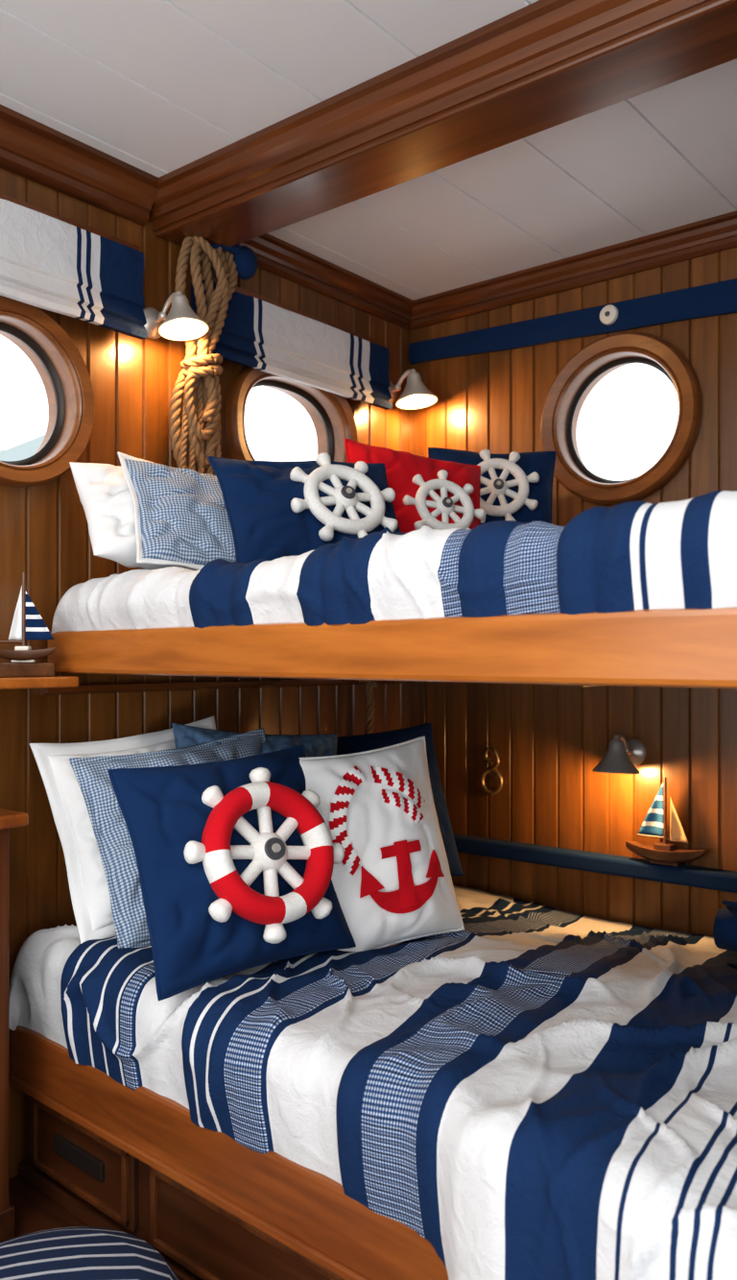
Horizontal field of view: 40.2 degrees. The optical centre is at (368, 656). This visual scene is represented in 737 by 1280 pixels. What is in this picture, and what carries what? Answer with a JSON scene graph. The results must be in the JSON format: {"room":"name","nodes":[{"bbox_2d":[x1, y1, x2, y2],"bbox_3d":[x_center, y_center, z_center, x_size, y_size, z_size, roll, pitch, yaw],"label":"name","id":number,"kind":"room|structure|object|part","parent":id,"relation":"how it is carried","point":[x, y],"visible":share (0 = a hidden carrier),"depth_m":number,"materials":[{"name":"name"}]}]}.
{"room":"ship interior","nodes":[
{"label":"ship interior","id":0,"kind":"room"},
{"bbox_2d":[9,1174,89,1237],"bbox_3d":[0.139,1.120,1.018,2.900,0.080,3.490,0,0,39],"label":"floor","id":1,"kind":"structure","parent":0,"point":[34,1211],"depth_m":1.96,"materials":[{"name":"brown wood"}]},
{"bbox_2d":[0,808,28,1242],"bbox_3d":[-0.920,0.685,1.690,0.229,0.790,0.655,0,0,39],"label":"base cabinet","id":2,"kind":"object","parent":1,"relation":"on","point":[9,819],"visible":0.89,"depth_m":1.86,"materials":[{"name":"brown wood"}]},
{"bbox_2d":[9,1025,449,1279],"bbox_3d":[0.564,0.907,1.796,2.375,0.345,1.521,0,0,39],"label":"bunk bed","id":3,"kind":"object","parent":1,"relation":"on","point":[111,1154],"visible":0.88,"depth_m":1.69,"materials":[{"name":"brown wood"}]},
{"bbox_3d":[-0.676,0.960,2.044,0.014,0.136,0.013,0,0,39],"label":"drawer frame","id":4,"kind":"part","parent":3,"relation":"part of","materials":[{"name":"brown wood"}]},
{"bbox_3d":[-0.558,0.898,1.935,0.337,0.012,0.012,0,0,43],"label":"drawer frame","id":5,"kind":"part","parent":3,"relation":"part of","materials":[{"name":"brown wood"}]},
{"bbox_3d":[-0.558,1.022,1.935,0.337,0.012,0.012,0,0,43],"label":"drawer frame","id":6,"kind":"part","parent":3,"relation":"part of","materials":[{"name":"brown wood"}]},
{"bbox_3d":[-0.550,0.960,1.944,0.361,0.156,0.020,0,0,43],"label":"drawer","id":7,"kind":"part","parent":3,"relation":"part of","materials":[{"name":"brown wood"}]},
{"bbox_3d":[0.131,0.975,1.331,2.295,0.210,0.020,0,0,43],"label":"panel","id":8,"kind":"part","parent":3,"relation":"part of","materials":[{"name":"brown wood"}]},
{"bbox_3d":[-0.440,0.960,1.825,0.014,0.136,0.013,0,0,39],"label":"drawer frame","id":9,"kind":"part","parent":3,"relation":"part of","materials":[{"name":"brown wood"}]},
{"bbox_3d":[-0.375,0.960,1.765,0.014,0.136,0.013,0,0,39],"label":"drawer frame","id":10,"kind":"part","parent":3,"relation":"part of","materials":[{"name":"brown wood"}]},
{"bbox_3d":[-0.201,1.022,1.604,0.487,0.012,0.012,0,0,43],"label":"drawer frame","id":11,"kind":"part","parent":3,"relation":"part of","materials":[{"name":"brown wood"}]},
{"bbox_3d":[-0.194,0.960,1.613,0.511,0.156,0.020,0,0,43],"label":"drawer","id":12,"kind":"part","parent":3,"relation":"part of","materials":[{"name":"brown wood"}]},
{"bbox_3d":[-0.201,0.898,1.604,0.486,0.012,0.043,0,0,39],"label":"drawer frame","id":13,"kind":"part","parent":3,"relation":"part of","materials":[{"name":"brown wood"}]},
{"bbox_2d":[9,884,736,1279],"bbox_3d":[0.507,0.700,1.817,2.219,0.343,1.576,0,0,39],"label":"striped duvet","id":14,"kind":"object","parent":3,"relation":"on","point":[534,1091],"visible":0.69,"depth_m":1.46,"materials":[{"name":"fabric"}]},
{"bbox_2d":[28,715,216,943],"bbox_3d":[-0.455,0.351,2.131,0.462,0.432,0.197,0,0,-40],"label":"bed pillow","id":15,"kind":"object","parent":14,"relation":"on","point":[88,887],"visible":0.31,"depth_m":2.03,"materials":[{"name":"white fabric"}]},
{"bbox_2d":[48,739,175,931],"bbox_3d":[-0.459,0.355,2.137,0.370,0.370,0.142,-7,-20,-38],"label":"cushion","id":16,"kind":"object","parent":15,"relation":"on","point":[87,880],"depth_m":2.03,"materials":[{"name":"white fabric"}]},
{"bbox_2d":[68,727,266,948],"bbox_3d":[-0.354,0.363,2.090,0.485,0.406,0.201,0,0,-37],"label":"bed pillow","id":17,"kind":"object","parent":14,"relation":"on","point":[110,831],"visible":0.4,"depth_m":1.99,"materials":[{"name":"blue fabric"}]},
{"bbox_2d":[107,745,356,1001],"bbox_3d":[-0.228,0.373,1.834,0.423,0.393,0.229,0,0,-39],"label":"cushion","id":18,"kind":"object","parent":14,"relation":"on","point":[236,858],"visible":0.98,"depth_m":1.78,"materials":[{"name":"blue fabric"}]},
{"bbox_2d":[172,723,338,757],"bbox_3d":[-0.237,0.335,2.233,0.433,0.380,0.202,0,0,-26],"label":"bed pillow","id":19,"kind":"object","parent":14,"relation":"on","point":[315,745],"visible":0.21,"depth_m":2.26,"materials":[{"name":"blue fabric"}]},
{"bbox_2d":[298,735,464,951],"bbox_3d":[0.021,0.387,2.041,0.373,0.433,0.164,0,0,-39],"label":"cushion","id":20,"kind":"object","parent":14,"relation":"on","point":[393,883],"visible":0.8,"depth_m":2.00,"materials":[{"name":"white fabric"}]},
{"bbox_3d":[0.075,0.472,1.996,0.170,0.067,0.018,-6,-10,-33],"label":"anchor arm","id":21,"kind":"part","parent":20,"relation":"part of","materials":[{"name":"red fabric"}]},
{"bbox_2d":[337,722,463,876],"bbox_3d":[0.007,0.375,2.485,0.452,0.408,0.184,0,0,-31],"label":"bed pillow","id":22,"kind":"object","parent":14,"relation":"on","point":[350,744],"visible":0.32,"depth_m":2.52,"materials":[{"name":"blue fabric"}]},
{"bbox_2d":[713,900,736,951],"bbox_3d":[0.879,0.542,1.911,0.420,0.096,0.095,0,0,39],"label":"rolled blanket","id":23,"kind":"object","parent":14,"relation":"on","point":[725,930],"visible":1,"depth_m":2.00,"materials":[{"name":"blue fabric"}]},
{"bbox_3d":[-0.498,1.076,1.027,1.280,0.008,1.100,0,0,39],"label":"woven rug","id":24,"kind":"object","parent":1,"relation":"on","visible":0},
{"bbox_2d":[0,1226,178,1279],"bbox_3d":[-0.469,0.987,1.474,0.408,0.170,0.408,0,0,39],"label":"pouf","id":25,"kind":"object","parent":24,"relation":"on","point":[83,1252],"visible":1,"depth_m":1.53,"materials":[{"name":"blue fabric"}]},
{"bbox_2d":[0,168,410,1178],"bbox_3d":[-0.979,-0.005,1.870,0.090,2.170,3.400,0,0,39],"label":"wall","id":26,"kind":"structure","parent":0,"point":[44,534],"depth_m":2.27,"materials":[{"name":"brown wood"}]},
{"bbox_2d":[0,295,95,486],"bbox_3d":[-0.764,-0.545,2.101,0.121,0.386,0.386,0,0,39],"label":"porthole window frame","id":27,"kind":"structure","parent":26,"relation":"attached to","point":[65,356],"depth_m":2.17,"materials":[{"name":"brown wood"}]},
{"bbox_2d":[0,321,65,465],"bbox_3d":[-0.769,-0.545,2.105,0.022,0.300,0.300,0,0,39],"label":"gasket","id":28,"kind":"object","parent":27,"relation":"attached to","point":[54,376],"visible":0.95,"depth_m":2.19,"materials":[{"name":"black rubber"}]},
{"bbox_2d":[0,192,148,338],"bbox_3d":[-0.798,-0.822,1.959,0.078,0.208,0.866,0,0,39],"label":"roman shade","id":29,"kind":"object","parent":26,"relation":"attached to","point":[50,261],"visible":1,"depth_m":2.12,"materials":[{"name":"white fabric"}]},
{"bbox_3d":[-0.806,-0.918,1.965,0.058,0.016,0.846,0,0,39],"label":"head rail","id":30,"kind":"part","parent":29,"relation":"part of","materials":[{"name":"white fabric"}]},
{"bbox_2d":[0,104,158,226],"bbox_3d":[-1.243,-1.047,1.414,0.075,0.086,2.360,0,0,39],"label":"trim","id":31,"kind":"structure","parent":26,"relation":"attached to","point":[32,150],"depth_m":2.16,"materials":[{"name":"brown wood"}]},
{"bbox_2d":[143,290,208,340],"bbox_3d":[-0.446,-0.787,2.320,0.172,0.102,0.114,0,0,39],"label":"wall sconce","id":32,"kind":"object","parent":26,"relation":"attached to","point":[181,323],"visible":1,"depth_m":2.33,"materials":[{"name":"silver metal"}]},
{"bbox_3d":[-0.504,-0.785,2.368,0.022,0.072,0.072,0,0,39],"label":"wall plate","id":33,"kind":"part","parent":32,"relation":"part of","materials":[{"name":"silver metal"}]},
{"bbox_3d":[-0.467,-0.809,2.337,0.095,0.059,0.011,0,0,39],"label":"arm","id":34,"kind":"part","parent":32,"relation":"part of","materials":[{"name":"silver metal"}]},
{"bbox_3d":[-0.426,-0.771,2.304,0.033,0.040,0.032,0,0,39],"label":"bulb","id":35,"kind":"part","parent":32,"relation":"part of","materials":[{"name":"white glass"}]},
{"bbox_2d":[0,662,410,695],"bbox_3d":[-0.520,0.047,2.251,0.140,0.070,2.170,0,0,39],"label":"shelf","id":36,"kind":"object","parent":26,"relation":"attached to","point":[12,675],"visible":0.97,"depth_m":2.21,"materials":[{"name":"brown wood"}]},
{"bbox_2d":[0,572,56,662],"bbox_3d":[-0.689,-0.079,2.014,0.129,0.180,0.039,0,0,0],"label":"model sailboat","id":37,"kind":"object","parent":36,"relation":"on","point":[27,623],"visible":1,"depth_m":2.02,"materials":[{"name":"brown wood"}]},
{"bbox_2d":[358,679,378,734],"bbox_3d":[-0.001,0.141,2.905,0.061,0.245,0.061,0,0,39],"label":"rope","id":38,"kind":"object","parent":36,"relation":"hanging from","point":[370,684],"visible":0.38,"depth_m":2.90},
{"bbox_2d":[169,236,257,475],"bbox_3d":[-0.372,-0.652,2.432,0.091,0.748,0.250,0,0,35],"label":"rope","id":39,"kind":"object","parent":26,"relation":"hanging from","point":[198,379],"visible":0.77,"depth_m":2.38,"materials":[{"name":"beige fabric"}]},
{"bbox_2d":[225,365,358,462],"bbox_3d":[-0.227,-0.605,2.760,0.121,0.374,0.490,0,0,39],"label":"porthole window frame","id":40,"kind":"structure","parent":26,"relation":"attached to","point":[337,407],"depth_m":2.79,"materials":[{"name":"brown wood"}]},
{"bbox_2d":[252,380,335,460],"bbox_3d":[-0.233,-0.605,2.764,0.022,0.284,0.400,0,0,39],"label":"gasket","id":41,"kind":"object","parent":40,"relation":"attached to","point":[312,400],"visible":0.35,"depth_m":2.86,"materials":[{"name":"black rubber"}]},
{"bbox_2d":[191,276,393,409],"bbox_3d":[-0.184,-0.826,2.713,0.078,0.193,0.719,0,0,39],"label":"roman shade","id":42,"kind":"object","parent":26,"relation":"attached to","point":[259,332],"visible":0.91,"depth_m":2.68,"materials":[{"name":"white fabric"}]},
{"bbox_3d":[-0.192,-0.914,2.719,0.058,0.016,0.699,0,0,39],"label":"head rail","id":43,"kind":"part","parent":42,"relation":"part of","materials":[{"name":"white fabric"}]},
{"bbox_2d":[239,233,413,330],"bbox_3d":[-0.102,-1.056,2.832,0.054,0.069,0.800,0,0,39],"label":"trim","id":44,"kind":"structure","parent":26,"relation":"attached to","point":[279,257],"depth_m":2.82,"materials":[{"name":"brown wood"}]},
{"bbox_2d":[388,368,437,409],"bbox_3d":[0.123,-0.804,3.016,0.176,0.110,0.126,0,0,39],"label":"wall sconce","id":45,"kind":"object","parent":26,"relation":"attached to","point":[416,395],"visible":0.94,"depth_m":3.01,"materials":[{"name":"silver metal"}]},
{"bbox_3d":[0.064,-0.805,3.065,0.022,0.072,0.072,0,0,39],"label":"wall plate","id":46,"kind":"part","parent":45,"relation":"part of","materials":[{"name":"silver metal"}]},
{"bbox_3d":[0.101,-0.829,3.035,0.096,0.060,0.012,0,0,39],"label":"arm","id":47,"kind":"part","parent":45,"relation":"part of","materials":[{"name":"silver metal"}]},
{"bbox_3d":[0.141,-0.786,3.002,0.033,0.040,0.032,0,0,39],"label":"bulb","id":48,"kind":"part","parent":45,"relation":"part of","materials":[{"name":"white glass"}]},
{"bbox_2d":[0,0,736,300],"bbox_3d":[0.111,-1.130,0.983,2.900,0.080,3.400,0,0,39],"label":"ceiling","id":49,"kind":"structure","parent":0,"point":[157,87],"depth_m":2.05,"materials":[{"name":"white paint"}]},
{"bbox_2d":[148,0,736,246],"bbox_3d":[0.592,-1.041,1.590,2.700,0.098,0.160,0,0,39],"label":"ceiling beam","id":50,"kind":"structure","parent":49,"relation":"attached to","point":[704,36],"depth_m":1.87,"materials":[{"name":"brown wood"}]},
{"bbox_2d":[410,247,736,936],"bbox_3d":[1.212,-0.005,2.336,2.900,2.170,0.090,0,0,39],"label":"wall","id":51,"kind":"structure","parent":0,"point":[549,740],"depth_m":2.79,"materials":[{"name":"brown wood"}]},
{"bbox_2d":[48,606,736,688],"bbox_3d":[0.537,-0.036,1.833,2.298,0.148,1.533,0,0,39],"label":"upper bunk rail","id":52,"kind":"object","parent":51,"relation":"attached to","point":[655,647],"visible":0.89,"depth_m":1.35,"materials":[{"name":"brown wood"}]},
{"bbox_2d":[51,490,736,633],"bbox_3d":[0.525,-0.124,1.832,2.209,0.152,1.530,0,0,39],"label":"striped duvet","id":53,"kind":"object","parent":52,"relation":"on","point":[683,554],"visible":0.99,"depth_m":1.34,"materials":[{"name":"fabric"}]},
{"bbox_2d":[69,461,196,570],"bbox_3d":[-0.430,-0.285,2.157,0.385,0.252,0.226,0,0,-32],"label":"bed pillow","id":54,"kind":"object","parent":53,"relation":"on","point":[104,493],"visible":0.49,"depth_m":2.04,"materials":[{"name":"white fabric"}]},
{"bbox_2d":[117,451,236,570],"bbox_3d":[-0.316,-0.282,2.130,0.427,0.294,0.201,0,0,-32],"label":"bed pillow","id":55,"kind":"object","parent":53,"relation":"on","point":[181,518],"visible":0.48,"depth_m":2.04,"materials":[{"name":"blue fabric"}]},
{"bbox_2d":[207,452,401,563],"bbox_3d":[-0.103,-0.294,2.077,0.416,0.273,0.204,0,0,-25],"label":"cushion","id":56,"kind":"object","parent":53,"relation":"on","point":[275,509],"visible":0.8,"depth_m":2.03,"materials":[{"name":"blue fabric"}]},
{"bbox_2d":[344,437,484,532],"bbox_3d":[0.111,-0.327,2.304,0.373,0.358,0.192,0,0,-13],"label":"cushion","id":57,"kind":"object","parent":53,"relation":"on","point":[441,495],"visible":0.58,"depth_m":2.28,"materials":[{"name":"red fabric"}]},
{"bbox_2d":[428,447,556,524],"bbox_3d":[0.315,-0.369,2.593,0.345,0.365,0.158,0,0,5],"label":"cushion","id":58,"kind":"object","parent":53,"relation":"on","point":[515,486],"visible":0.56,"depth_m":2.56,"materials":[{"name":"blue fabric"}]},
{"bbox_2d":[481,746,504,795],"bbox_3d":[0.364,0.334,2.957,0.075,0.141,0.019,0,0,39],"label":"brass hook","id":59,"kind":"object","parent":51,"relation":"attached to","point":[494,771],"visible":1,"depth_m":2.95,"materials":[{"name":"gold metal"}]},
{"bbox_3d":[0.367,0.340,2.960,0.032,0.032,0.010,0,0,39],"label":"plate","id":60,"kind":"part","parent":59,"relation":"part of","materials":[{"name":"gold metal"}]},
{"bbox_2d":[409,278,736,364],"bbox_3d":[1.134,-0.872,2.319,2.600,0.206,0.031,0,0,39],"label":"wall band","id":61,"kind":"object","parent":51,"relation":"attached to","point":[716,299],"visible":1,"depth_m":2.75,"materials":[{"name":"blue paint"}]},
{"bbox_2d":[410,210,736,330],"bbox_3d":[1.159,-1.056,2.287,2.700,0.069,0.054,0,0,39],"label":"trim","id":62,"kind":"structure","parent":51,"relation":"attached to","point":[715,234],"depth_m":2.75,"materials":[{"name":"brown wood"}]},
{"bbox_2d":[453,833,736,893],"bbox_3d":[1.123,0.556,2.313,2.590,0.044,0.060,0,0,39],"label":"wall shelf","id":63,"kind":"object","parent":51,"relation":"attached to","point":[720,880],"visible":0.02,"depth_m":2.69,"materials":[{"name":"blue wood"}]},
{"bbox_2d":[626,777,706,866],"bbox_3d":[0.763,0.422,2.592,0.210,0.222,0.063,0,0,39],"label":"model sailboat","id":64,"kind":"object","parent":63,"relation":"on","point":[664,853],"visible":1,"depth_m":2.59,"materials":[{"name":"brown wood"}]},
{"bbox_2d":[592,733,646,773],"bbox_3d":[0.655,0.252,2.626,0.120,0.102,0.168,0,0,39],"label":"wall sconce","id":65,"kind":"object","parent":51,"relation":"attached to","point":[622,756],"visible":1,"depth_m":2.59,"materials":[{"name":"grey metal"}]},
{"bbox_3d":[0.671,0.231,2.646,0.011,0.060,0.095,0,0,39],"label":"arm","id":66,"kind":"part","parent":65,"relation":"part of","materials":[{"name":"grey metal"}]},
{"bbox_3d":[0.701,0.255,2.683,0.072,0.072,0.022,0,0,39],"label":"wall plate","id":67,"kind":"part","parent":65,"relation":"part of","materials":[{"name":"grey metal"}]},
{"bbox_2d":[540,332,702,505],"bbox_3d":[0.692,-0.637,2.734,0.456,0.456,0.121,0,0,39],"label":"porthole window frame","id":68,"kind":"structure","parent":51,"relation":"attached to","point":[602,351],"depth_m":2.69,"materials":[{"name":"brown wood"}]},
{"bbox_2d":[565,357,677,483],"bbox_3d":[0.696,-0.637,2.739,0.344,0.344,0.022,0,0,39],"label":"gasket","id":69,"kind":"object","parent":68,"relation":"attached to","point":[577,398],"visible":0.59,"depth_m":2.80,"materials":[{"name":"black rubber"}]},
{"label":"outside","id":70,"kind":"structure","parent":0,"visible":0},
{"bbox_2d":[0,434,45,461],"bbox_3d":[-37.828,-3.927,45.523,61.800,22.454,9.838,0,0,-42],"label":"water","id":71,"kind":"structure","parent":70,"point":[28,448],"depth_m":61.17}
]}

